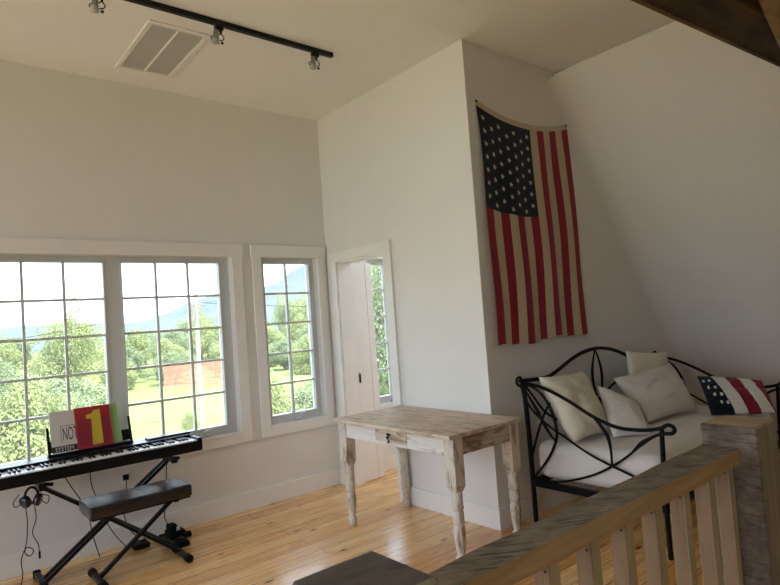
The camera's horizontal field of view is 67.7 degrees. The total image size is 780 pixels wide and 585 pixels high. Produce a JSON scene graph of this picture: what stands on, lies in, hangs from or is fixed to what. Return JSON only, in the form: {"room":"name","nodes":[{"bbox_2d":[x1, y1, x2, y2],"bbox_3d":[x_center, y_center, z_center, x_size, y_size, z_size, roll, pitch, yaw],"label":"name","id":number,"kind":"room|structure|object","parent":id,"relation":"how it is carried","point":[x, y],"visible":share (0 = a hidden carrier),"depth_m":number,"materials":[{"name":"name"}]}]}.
{"room":"loft living room","nodes":[
{"label":"loft living room","id":0,"kind":"room"},
{"bbox_2d":[0,60,395,557],"bbox_3d":[-2.148,0.121,4.286,8.600,3.427,0.170,-2,-3,-40],"label":"wall","id":1,"kind":"structure","parent":0,"point":[82,157],"depth_m":4.55,"materials":[{"name":"white paint"}]},
{"bbox_2d":[0,255,237,465],"bbox_3d":[-2.032,0.455,4.316,1.840,1.458,0.115,-2,-3,-40],"label":"window","id":2,"kind":"structure","parent":1,"relation":"in","point":[116,369],"depth_m":4.35,"materials":[{"name":"white paint"}]},
{"bbox_2d":[0,237,252,492],"bbox_3d":[-1.984,0.441,4.259,2.040,1.653,0.028,-2,-3,-40],"label":"trim","id":3,"kind":"structure","parent":1,"relation":"attached to","point":[12,245],"depth_m":4.63,"materials":[{"name":"white paint"}]},
{"bbox_2d":[121,469,146,538],"bbox_3d":[-1.853,1.534,4.210,0.157,0.498,0.076,-3,-3,-18],"label":"wall outlet","id":4,"kind":"object","parent":1,"relation":"attached to","point":[125,474],"visible":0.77,"depth_m":4.21,"materials":[{"name":"white paint"}]},
{"bbox_2d":[0,453,396,580],"bbox_3d":[-1.952,1.749,4.154,8.250,0.143,0.016,-2,-3,-40],"label":"baseboard","id":5,"kind":"structure","parent":1,"relation":"attached to","point":[10,566],"depth_m":4.45,"materials":[{"name":"white paint"}]},
{"bbox_2d":[261,258,321,423],"bbox_3d":[-0.900,0.418,5.264,0.573,1.458,0.115,-2,-3,-40],"label":"window","id":6,"kind":"structure","parent":1,"relation":"in","point":[316,410],"depth_m":5.33,"materials":[{"name":"white paint"}]},
{"bbox_2d":[249,245,335,438],"bbox_3d":[-0.852,0.404,5.206,0.759,1.653,0.028,-2,-3,-40],"label":"trim","id":7,"kind":"structure","parent":1,"relation":"attached to","point":[256,251],"depth_m":5.14,"materials":[{"name":"white paint"}]},
{"bbox_2d":[358,257,392,408],"bbox_3d":[0.032,0.375,5.946,0.770,1.653,0.028,-2,-3,-40],"label":"trim","id":8,"kind":"structure","parent":1,"relation":"attached to","point":[382,406],"depth_m":5.79,"materials":[{"name":"white paint"}]},
{"bbox_2d":[367,260,392,403],"bbox_3d":[-0.016,0.389,6.004,0.570,1.458,0.115,-2,-3,-40],"label":"window","id":9,"kind":"structure","parent":1,"relation":"in","point":[385,398],"depth_m":6.00,"materials":[{"name":"white paint"}]},
{"bbox_2d":[0,0,675,120],"bbox_3d":[-0.268,-1.951,1.257,7.700,0.150,7.547,-2,-3,-40],"label":"ceiling","id":10,"kind":"structure","parent":0,"point":[371,42],"depth_m":3.99,"materials":[{"name":"white paint"}]},
{"bbox_2d":[115,19,210,78],"bbox_3d":[-1.570,-1.648,3.988,0.392,0.012,0.766,-2,-3,-40],"label":"ceiling vent","id":11,"kind":"object","parent":10,"relation":"in","point":[160,49],"visible":1,"depth_m":3.95,"materials":[{"name":"white metal"}]},
{"bbox_2d":[124,0,332,57],"bbox_3d":[-1.353,-1.680,3.421,2.440,0.031,0.034,-2,-3,-40],"label":"ceiling track","id":12,"kind":"object","parent":10,"relation":"attached to","point":[147,3],"visible":1,"depth_m":3.69,"materials":[{"name":"black metal"}]},
{"bbox_2d":[88,0,105,13],"bbox_3d":[-1.603,-1.592,3.189,0.086,0.130,0.055,-2,-3,-40],"label":"track spotlight","id":13,"kind":"object","parent":12,"relation":"attached to","point":[94,7],"visible":1,"depth_m":3.17,"materials":[{"name":"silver metal"}]},
{"bbox_2d":[211,24,224,44],"bbox_3d":[-1.074,-1.609,3.631,0.086,0.130,0.055,-2,-3,-40],"label":"track spotlight","id":14,"kind":"object","parent":12,"relation":"attached to","point":[217,28],"visible":1,"depth_m":3.62,"materials":[{"name":"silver metal"}]},
{"bbox_2d":[308,51,319,69],"bbox_3d":[-0.530,-1.627,4.087,0.086,0.130,0.055,-2,-3,-40],"label":"track spotlight","id":15,"kind":"object","parent":12,"relation":"attached to","point":[314,55],"visible":1,"depth_m":4.07,"materials":[{"name":"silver metal"}]},
{"bbox_2d":[631,0,779,66],"bbox_3d":[2.049,-0.075,2.771,3.314,3.075,0.376,-2,-3,-40],"label":"timber beam","id":16,"kind":"structure","parent":10,"relation":"attached to","point":[752,27],"depth_m":2.44,"materials":[{"name":"brown wood"}]},
{"bbox_2d":[0,449,779,584],"bbox_3d":[0.900,1.568,1.854,10.080,0.120,7.547,-2,-3,-40],"label":"floor","id":17,"kind":"structure","parent":0,"point":[284,542],"depth_m":3.91,"materials":[{"name":"brown wood"}]},
{"bbox_2d":[33,456,179,584],"bbox_3d":[-1.843,1.473,3.867,0.884,0.650,0.375,-2,-3,-40],"label":"stand","id":18,"kind":"object","parent":17,"relation":"on","point":[41,580],"visible":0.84,"depth_m":3.72,"materials":[{"name":"black metal"}]},
{"bbox_2d":[13,486,49,584],"bbox_3d":[-2.173,1.483,3.487,0.239,0.634,0.112,-4,-3,-3],"label":"headphones","id":19,"kind":"object","parent":18,"relation":"hanging from","point":[25,502],"visible":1,"depth_m":3.49,"materials":[{"name":"black plastic"}]},
{"bbox_2d":[19,496,31,508],"bbox_3d":[-2.178,1.253,3.478,0.076,0.075,0.052,-5,-3,23],"label":"ear cup","id":20,"kind":"object","parent":19,"relation":"on","point":[25,502],"depth_m":3.46,"materials":[{"name":"black plastic"}]},
{"bbox_2d":[32,493,42,505],"bbox_3d":[-2.129,1.252,3.519,0.052,0.075,0.076,-3,-3,-13],"label":"ear cup","id":21,"kind":"object","parent":19,"relation":"on","point":[38,497],"depth_m":3.49,"materials":[{"name":"black plastic"}]},
{"bbox_2d":[0,416,202,556],"bbox_3d":[-1.937,1.331,3.837,1.320,0.924,0.365,-2,-3,-40],"label":"digital piano","id":22,"kind":"object","parent":18,"relation":"on","point":[51,467],"visible":0.97,"depth_m":3.78,"materials":[{"name":"black plastic"}]},
{"bbox_2d":[48,409,77,453],"bbox_3d":[-2.131,0.918,3.873,0.226,0.261,0.085,-2,-3,-40],"label":"book","id":23,"kind":"object","parent":22,"relation":"on","point":[62,423],"visible":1,"depth_m":3.84,"materials":[{"name":"white paper"}]},
{"bbox_2d":[74,404,113,449],"bbox_3d":[-2.012,0.910,3.957,0.222,0.267,0.087,-2,-3,-40],"label":"book","id":24,"kind":"object","parent":22,"relation":"on","point":[93,424],"visible":1,"depth_m":3.95,"materials":[{"name":"red paper"}]},
{"bbox_2d":[109,403,122,442],"bbox_3d":[-1.954,0.910,4.031,0.157,0.265,0.086,-2,-3,-40],"label":"book","id":25,"kind":"object","parent":22,"relation":"on","point":[117,436],"visible":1,"depth_m":4.06,"materials":[{"name":"green paper"}]},
{"bbox_2d":[89,473,149,550],"bbox_3d":[-1.890,1.483,4.052,0.373,0.652,0.140,-2,-3,-40],"label":"sustain pedal","id":26,"kind":"object","parent":17,"relation":"on","point":[143,543],"visible":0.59,"depth_m":4.07,"materials":[{"name":"black plastic"}]},
{"bbox_2d":[79,477,193,584],"bbox_3d":[-1.617,1.531,3.754,0.620,0.490,0.337,-2,-3,-40],"label":"piano bench","id":27,"kind":"object","parent":17,"relation":"on","point":[105,506],"visible":1,"depth_m":3.69,"materials":[{"name":"black leather"}]},
{"bbox_2d":[164,464,191,539],"bbox_3d":[-1.586,1.473,4.300,0.158,0.653,0.150,-2,-3,-40],"label":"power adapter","id":28,"kind":"object","parent":17,"relation":"on","point":[172,531],"visible":0.7,"depth_m":4.25,"materials":[{"name":"black plastic"}]},
{"bbox_2d":[173,536,189,547],"bbox_3d":[-1.475,1.758,4.115,0.080,0.052,0.130,-2,-3,-40],"label":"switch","id":29,"kind":"object","parent":17,"relation":"on","point":[182,541],"visible":0.87,"depth_m":4.08,"materials":[{"name":"black plastic"}]},
{"bbox_2d":[292,551,436,584],"bbox_3d":[-0.018,1.049,1.122,0.212,0.977,0.212,-2,-3,-40],"label":"newel post","id":30,"kind":"object","parent":17,"relation":"on","point":[369,568],"visible":1,"depth_m":1.16,"materials":[{"name":"black wood"}]},
{"bbox_2d":[331,405,521,558],"bbox_3d":[0.240,1.263,4.026,0.673,0.785,1.215,-2,-3,-40],"label":"wooden table","id":31,"kind":"object","parent":17,"relation":"on","point":[452,434],"visible":0.94,"depth_m":3.77,"materials":[{"name":"white paint"}]},
{"bbox_2d":[515,346,779,560],"bbox_3d":[2.038,0.968,4.312,2.084,1.142,1.071,-2,-3,-40],"label":"daybed","id":32,"kind":"object","parent":17,"relation":"on","point":[601,459],"visible":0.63,"depth_m":3.87,"materials":[{"name":"white fabric"}]},
{"bbox_2d":[539,371,608,442],"bbox_3d":[1.332,0.782,4.109,0.585,0.435,0.318,-2,-3,-40],"label":"throw pillow","id":33,"kind":"object","parent":32,"relation":"on","point":[576,387],"visible":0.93,"depth_m":3.96,"materials":[{"name":"beige fabric"}]},
{"bbox_2d":[597,386,651,437],"bbox_3d":[1.643,0.826,4.102,0.287,0.328,0.369,-4,-3,2],"label":"throw pillow","id":34,"kind":"object","parent":32,"relation":"on","point":[620,410],"visible":0.93,"depth_m":4.03,"materials":[{"name":"white fabric"}]},
{"bbox_2d":[625,350,667,374],"bbox_3d":[2.221,0.714,4.981,0.658,0.485,0.135,-2,-3,-34],"label":"throw pillow","id":35,"kind":"object","parent":32,"relation":"on","point":[637,362],"visible":0.37,"depth_m":4.91,"materials":[{"name":"beige fabric"}]},
{"bbox_2d":[613,363,696,422],"bbox_3d":[2.163,0.785,4.639,0.970,0.351,0.312,-2,-3,-40],"label":"bed pillow","id":36,"kind":"object","parent":32,"relation":"on","point":[659,392],"visible":0.96,"depth_m":4.47,"materials":[{"name":"white fabric"}]},
{"bbox_2d":[697,376,776,414],"bbox_3d":[2.716,0.800,4.567,0.458,0.268,0.397,-5,-3,16],"label":"cushion","id":37,"kind":"object","parent":32,"relation":"on","point":[723,395],"visible":1,"depth_m":4.48,"materials":[{"name":"multicoloured fabric"}]},
{"bbox_2d":[700,415,779,584],"bbox_3d":[1.452,1.005,2.351,0.212,0.968,0.212,-2,-3,-40],"label":"newel post","id":38,"kind":"object","parent":17,"relation":"on","point":[757,478],"visible":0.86,"depth_m":2.26,"materials":[{"name":"brown wood"}]},
{"bbox_2d":[429,444,743,584],"bbox_3d":[0.698,1.039,1.761,1.701,0.814,0.141,-2,-3,-40],"label":"stair railing","id":39,"kind":"object","parent":38,"relation":"attached to","point":[536,549],"visible":0.99,"depth_m":1.84,"materials":[{"name":"brown wood"}]},
{"bbox_2d":[317,39,510,508],"bbox_3d":[0.080,-0.015,4.811,0.140,3.427,1.891,-2,-3,-40],"label":"wall","id":40,"kind":"structure","parent":0,"point":[401,162],"depth_m":4.42,"materials":[{"name":"white paint"}]},
{"bbox_2d":[327,240,402,501],"bbox_3d":[-0.155,0.665,5.098,0.174,2.133,0.902,-2,-3,-40],"label":"trim","id":41,"kind":"structure","parent":40,"relation":"attached to","point":[339,262],"depth_m":5.33,"materials":[{"name":"white paint"}]},
{"bbox_2d":[350,263,384,481],"bbox_3d":[-0.216,0.733,5.497,0.240,2.027,0.043,-2,-3,-40],"label":"door","id":42,"kind":"structure","parent":40,"relation":"in","point":[374,465],"depth_m":5.49,"materials":[{"name":"beige paint"}]},
{"bbox_2d":[340,468,501,530],"bbox_3d":[0.148,1.622,4.672,0.016,0.143,1.891,-2,-3,-40],"label":"baseboard","id":43,"kind":"structure","parent":40,"relation":"attached to","point":[476,513],"depth_m":4.30,"materials":[{"name":"white paint"}]},
{"bbox_2d":[475,44,679,499],"bbox_3d":[2.025,-0.132,5.288,3.459,3.427,0.120,-2,-3,-40],"label":"wall","id":44,"kind":"structure","parent":0,"point":[619,316],"depth_m":4.81,"materials":[{"name":"white paint"}]},
{"bbox_2d":[475,99,587,345],"bbox_3d":[1.127,-0.513,4.476,1.166,1.782,0.036,-2,-3,-40],"label":"flag","id":45,"kind":"object","parent":44,"relation":"attached to","point":[530,195],"visible":1,"depth_m":4.44,"materials":[{"name":"fabric"}]},
{"bbox_2d":[500,482,598,529],"bbox_3d":[2.102,1.501,5.089,3.522,0.143,0.016,-2,-3,-40],"label":"baseboard","id":46,"kind":"structure","parent":44,"relation":"attached to","point":[547,499],"depth_m":4.25,"materials":[{"name":"white paint"}]},
{"bbox_2d":[547,66,707,405],"bbox_3d":[2.447,-0.111,5.461,2.605,3.526,0.170,-2,-3,-40],"label":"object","id":47,"kind":"structure","parent":44,"relation":"attached to","point":[565,87],"depth_m":5.26,"materials":[{"name":"white paint"}]},
{"bbox_2d":[555,21,779,439],"bbox_3d":[4.200,-0.367,3.608,2.667,3.427,5.506,-2,-3,-40],"label":"wall","id":48,"kind":"structure","parent":0,"point":[687,119],"depth_m":4.70,"materials":[{"name":"white paint"}]},
{"label":"outside","id":49,"kind":"structure","parent":0,"visible":0},
{"bbox_2d":[0,265,379,352],"bbox_3d":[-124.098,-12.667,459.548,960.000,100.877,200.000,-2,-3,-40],"label":"wooded hill","id":50,"kind":"structure","parent":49,"point":[295,278],"depth_m":463.64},
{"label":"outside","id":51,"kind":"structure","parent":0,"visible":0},
{"bbox_2d":[16,345,311,439],"bbox_3d":[-25.906,8.047,62.447,220.000,2.056,270.000,-2,-3,-40],"label":"ground","id":52,"kind":"structure","parent":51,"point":[145,419],"depth_m":35.51,"materials":[{"name":"green plant"}]},
{"bbox_2d":[0,357,17,385],"bbox_3d":[-30.813,6.532,44.501,3.615,3.638,3.559,-4,-3,-5],"label":"shrub","id":53,"kind":"object","parent":52,"relation":"on","point":[4,368],"visible":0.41,"depth_m":45.02,"materials":[{"name":"green plant"}]},
{"bbox_2d":[0,343,22,376],"bbox_3d":[-33.646,6.478,50.039,3.500,4.526,3.444,-4,-3,-7],"label":"tree","id":54,"kind":"object","parent":52,"relation":"on","point":[9,354],"visible":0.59,"depth_m":50.16,"materials":[{"name":"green plant"}]},
{"bbox_2d":[0,369,41,408],"bbox_3d":[-19.193,5.422,30.361,3.032,2.961,3.050,-2,-3,-34],"label":"shrub","id":55,"kind":"object","parent":52,"relation":"on","point":[4,387],"visible":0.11,"depth_m":30.00,"materials":[{"name":"green plant"}]},
{"bbox_2d":[0,335,43,373],"bbox_3d":[-45.711,7.708,70.636,6.171,5.148,5.830,-5,-3,26],"label":"tree","id":56,"kind":"object","parent":52,"relation":"on","point":[29,356],"visible":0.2,"depth_m":70.60,"materials":[{"name":"green plant"}]},
{"bbox_2d":[0,374,75,463],"bbox_3d":[-7.447,3.456,11.999,2.326,3.485,2.363,-4,-3,-12],"label":"shrub","id":57,"kind":"object","parent":52,"relation":"on","point":[13,447],"visible":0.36,"depth_m":12.00,"materials":[{"name":"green plant"}]},
{"bbox_2d":[27,340,76,373],"bbox_3d":[-27.503,6.045,47.598,3.848,4.422,3.909,-6,-3,39],"label":"shrub","id":58,"kind":"object","parent":52,"relation":"on","point":[32,358],"visible":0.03,"depth_m":47.13,"materials":[{"name":"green plant"}]},
{"bbox_2d":[3,374,106,416],"bbox_3d":[-12.859,4.618,22.914,3.813,2.961,3.790,-3,-3,-16],"label":"shrub","id":59,"kind":"object","parent":52,"relation":"on","point":[57,386],"visible":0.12,"depth_m":22.78,"materials":[{"name":"green plant"}]},
{"bbox_2d":[22,296,103,387],"bbox_3d":[-19.690,3.727,35.648,4.838,6.900,4.557,-5,-3,16],"label":"tree","id":60,"kind":"object","parent":52,"relation":"on","point":[81,358],"visible":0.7,"depth_m":34.84,"materials":[{"name":"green plant"}]},
{"bbox_2d":[34,391,99,457],"bbox_3d":[-8.887,4.146,16.400,2.382,2.722,2.420,-6,-3,38],"label":"shrub","id":61,"kind":"object","parent":52,"relation":"on","point":[81,404],"visible":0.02,"depth_m":16.23,"materials":[{"name":"green plant"}]},
{"bbox_2d":[70,338,104,363],"bbox_3d":[-39.420,7.512,74.826,6.058,5.040,5.663,-2,-3,-34],"label":"tree","id":62,"kind":"object","parent":52,"relation":"on","point":[103,355],"visible":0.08,"depth_m":75.26,"materials":[{"name":"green plant"}]},
{"bbox_2d":[93,356,138,389],"bbox_3d":[-21.359,6.271,45.427,3.420,2.984,3.474,-2,-3,-38],"label":"shrub","id":63,"kind":"object","parent":52,"relation":"on","point":[131,375],"visible":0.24,"depth_m":45.11,"materials":[{"name":"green plant"}]},
{"bbox_2d":[98,344,152,366],"bbox_3d":[-29.181,7.159,64.527,5.580,3.666,6.085,-2,-3,-36],"label":"tree","id":64,"kind":"object","parent":52,"relation":"on","point":[147,358],"visible":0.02,"depth_m":64.36,"materials":[{"name":"green plant"}]},
{"bbox_2d":[103,343,152,383],"bbox_3d":[-23.459,6.292,51.283,3.946,3.687,3.970,-5,-3,14],"label":"tree","id":65,"kind":"object","parent":52,"relation":"on","point":[134,357],"visible":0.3,"depth_m":50.99,"materials":[{"name":"green plant"}]},
{"bbox_2d":[125,328,149,372],"bbox_3d":[-25.790,6.011,57.423,3.788,5.009,3.729,-4,-3,5],"label":"tree","id":66,"kind":"object","parent":52,"relation":"on","point":[138,342],"visible":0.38,"depth_m":57.33,"materials":[{"name":"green plant"}]},
{"bbox_2d":[133,336,152,366],"bbox_3d":[-31.346,7.354,72.230,5.227,4.122,5.669,-3,-3,-23],"label":"tree","id":67,"kind":"object","parent":52,"relation":"on","point":[133,336],"visible":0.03,"depth_m":72.18,"materials":[{"name":"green plant"}]},
{"bbox_2d":[0,287,304,424],"bbox_3d":[-7.183,2.304,25.848,39.562,7.012,0.472,-3,-3,-24],"label":"utility pole","id":68,"kind":"object","parent":52,"relation":"on","point":[196,304],"visible":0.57,"depth_m":25.29,"materials":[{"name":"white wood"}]},
{"bbox_2d":[141,329,163,363],"bbox_3d":[-33.645,7.427,79.877,5.160,4.856,5.462,-1,-4,-45],"label":"tree","id":69,"kind":"object","parent":52,"relation":"on","point":[150,336],"visible":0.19,"depth_m":78.97,"materials":[{"name":"green plant"}]},
{"bbox_2d":[150,337,189,374],"bbox_3d":[-20.475,6.111,54.554,3.609,3.906,3.552,-2,-3,-32],"label":"tree","id":70,"kind":"object","parent":52,"relation":"on","point":[164,341],"visible":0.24,"depth_m":53.74,"materials":[{"name":"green plant"}]},
{"bbox_2d":[151,326,193,356],"bbox_3d":[-22.344,5.946,59.748,3.945,4.872,3.884,-4,-3,-11],"label":"tree","id":71,"kind":"object","parent":52,"relation":"on","point":[174,338],"visible":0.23,"depth_m":59.42,"materials":[{"name":"green plant"}]},
{"bbox_2d":[152,349,195,383],"bbox_3d":[-17.724,6.157,48.332,3.512,2.963,3.491,-3,-3,-15],"label":"shrub","id":72,"kind":"object","parent":52,"relation":"on","point":[171,357],"visible":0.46,"depth_m":47.60,"materials":[{"name":"green plant"}]},
{"bbox_2d":[180,411,200,430],"bbox_3d":[-7.304,5.005,21.469,0.775,1.244,0.788,-2,-3,-33],"label":"shrub","id":73,"kind":"object","parent":52,"relation":"on","point":[187,422],"visible":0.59,"depth_m":21.33,"materials":[{"name":"green plant"}]},
{"bbox_2d":[163,361,221,390],"bbox_3d":[-14.406,6.255,44.893,6.000,1.950,0.150,-2,-3,-40],"label":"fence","id":74,"kind":"object","parent":52,"relation":"on","point":[209,366],"visible":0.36,"depth_m":44.08,"materials":[{"name":"brown wood"}]},
{"bbox_2d":[176,313,213,355],"bbox_3d":[-25.356,6.040,77.315,6.042,6.368,5.708,-4,-3,5],"label":"tree","id":75,"kind":"object","parent":52,"relation":"on","point":[184,325],"visible":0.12,"depth_m":76.53,"materials":[{"name":"green plant"}]},
{"bbox_2d":[179,306,213,358],"bbox_3d":[-28.459,5.803,84.760,5.704,7.805,5.332,-4,-3,-1],"label":"tree","id":76,"kind":"object","parent":52,"relation":"on","point":[198,306],"visible":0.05,"depth_m":84.56,"materials":[{"name":"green plant"}]},
{"bbox_2d":[183,315,214,365],"bbox_3d":[-22.616,5.721,69.477,5.366,6.062,5.820,-4,-3,1],"label":"tree","id":77,"kind":"object","parent":52,"relation":"on","point":[205,324],"visible":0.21,"depth_m":69.20,"materials":[{"name":"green plant"}]},
{"bbox_2d":[200,323,218,367],"bbox_3d":[-18.920,5.787,63.588,3.808,5.040,3.869,-6,-3,33],"label":"tree","id":78,"kind":"object","parent":52,"relation":"on","point":[212,336],"visible":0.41,"depth_m":63.01,"materials":[{"name":"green plant"}]},
{"bbox_2d":[208,340,219,370],"bbox_3d":[-16.279,6.136,57.658,3.544,3.556,3.600,-6,-3,30],"label":"shrub","id":79,"kind":"object","parent":52,"relation":"on","point":[213,343],"visible":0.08,"depth_m":57.04,"materials":[{"name":"green plant"}]},
{"bbox_2d":[209,344,220,371],"bbox_3d":[-14.151,5.768,52.122,3.759,3.583,3.819,-3,-3,-29],"label":"shrub","id":80,"kind":"object","parent":52,"relation":"on","point":[216,349],"visible":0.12,"depth_m":51.55,"materials":[{"name":"green plant"}]},
{"bbox_2d":[267,326,284,365],"bbox_3d":[-12.693,5.658,61.041,3.658,4.303,3.716,-4,-3,-7],"label":"shrub","id":81,"kind":"object","parent":52,"relation":"on","point":[275,336],"visible":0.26,"depth_m":60.01,"materials":[{"name":"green plant"}]},
{"bbox_2d":[267,322,284,338],"bbox_3d":[-14.342,5.759,66.931,3.965,4.760,3.904,-5,-3,11],"label":"shrub","id":82,"kind":"object","parent":52,"relation":"on","point":[277,329],"visible":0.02,"depth_m":66.81,"materials":[{"name":"green plant"}]},
{"bbox_2d":[270,291,293,332],"bbox_3d":[-16.764,4.496,94.880,5.397,9.672,5.774,-2,-4,-41],"label":"tree","id":83,"kind":"object","parent":52,"relation":"on","point":[280,297],"visible":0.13,"depth_m":94.59,"materials":[{"name":"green plant"}]},
{"bbox_2d":[268,336,301,369],"bbox_3d":[-10.050,5.796,55.104,4.050,3.218,4.025,-3,-3,-18],"label":"shrub","id":84,"kind":"object","parent":52,"relation":"on","point":[282,360],"visible":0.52,"depth_m":54.50,"materials":[{"name":"green plant"}]},
{"bbox_2d":[270,370,308,414],"bbox_3d":[-2.406,3.280,12.816,1.783,3.186,1.812,-2,-3,-31],"label":"shrub","id":85,"kind":"object","parent":52,"relation":"on","point":[279,403],"visible":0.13,"depth_m":12.90,"materials":[{"name":"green plant"}]},
{"bbox_2d":[273,295,307,339],"bbox_3d":[-14.187,4.633,86.698,6.171,8.455,5.830,-5,-3,10],"label":"tree","id":86,"kind":"object","parent":52,"relation":"on","point":[280,306],"visible":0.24,"depth_m":85.91,"materials":[{"name":"green plant"}]},
{"bbox_2d":[282,313,307,344],"bbox_3d":[-11.067,5.276,70.656,3.908,5.589,3.971,-5,-3,22],"label":"shrub","id":87,"kind":"object","parent":52,"relation":"on","point":[295,327],"visible":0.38,"depth_m":70.33,"materials":[{"name":"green plant"}]},
{"bbox_2d":[286,294,307,339],"bbox_3d":[-11.599,4.108,80.102,5.604,8.682,5.278,-6,-3,39],"label":"tree","id":88,"kind":"object","parent":52,"relation":"on","point":[298,310],"visible":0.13,"depth_m":78.84,"materials":[{"name":"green plant"}]},
{"bbox_2d":[284,381,312,410],"bbox_3d":[-2.131,3.647,15.150,2.065,2.631,2.097,-6,-3,28],"label":"shrub","id":89,"kind":"object","parent":52,"relation":"on","point":[304,397],"visible":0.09,"depth_m":14.92,"materials":[{"name":"green plant"}]},
{"bbox_2d":[291,332,310,374],"bbox_3d":[-6.691,4.776,48.760,3.624,4.182,3.567,-4,-3,-5],"label":"shrub","id":90,"kind":"object","parent":52,"relation":"on","point":[303,343],"visible":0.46,"depth_m":48.04,"materials":[{"name":"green plant"}]},
{"bbox_2d":[296,323,309,358],"bbox_3d":[-8.720,5.446,64.482,3.596,4.479,3.652,-4,-3,-3],"label":"shrub","id":91,"kind":"object","parent":52,"relation":"on","point":[302,330],"visible":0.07,"depth_m":64.27,"materials":[{"name":"green plant"}]},
{"bbox_2d":[370,265,389,395],"bbox_3d":[-0.012,1.609,21.274,3.612,6.962,3.939,-2,-4,-40],"label":"tree","id":92,"kind":"object","parent":52,"relation":"on","point":[377,296],"visible":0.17,"depth_m":20.64,"materials":[{"name":"green plant"}]},
{"bbox_2d":[377,346,388,395],"bbox_3d":[-0.476,3.751,27.951,3.214,3.385,3.164,-4,-3,6],"label":"shrub","id":93,"kind":"object","parent":52,"relation":"on","point":[382,393],"visible":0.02,"depth_m":27.40,"materials":[{"name":"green plant"}]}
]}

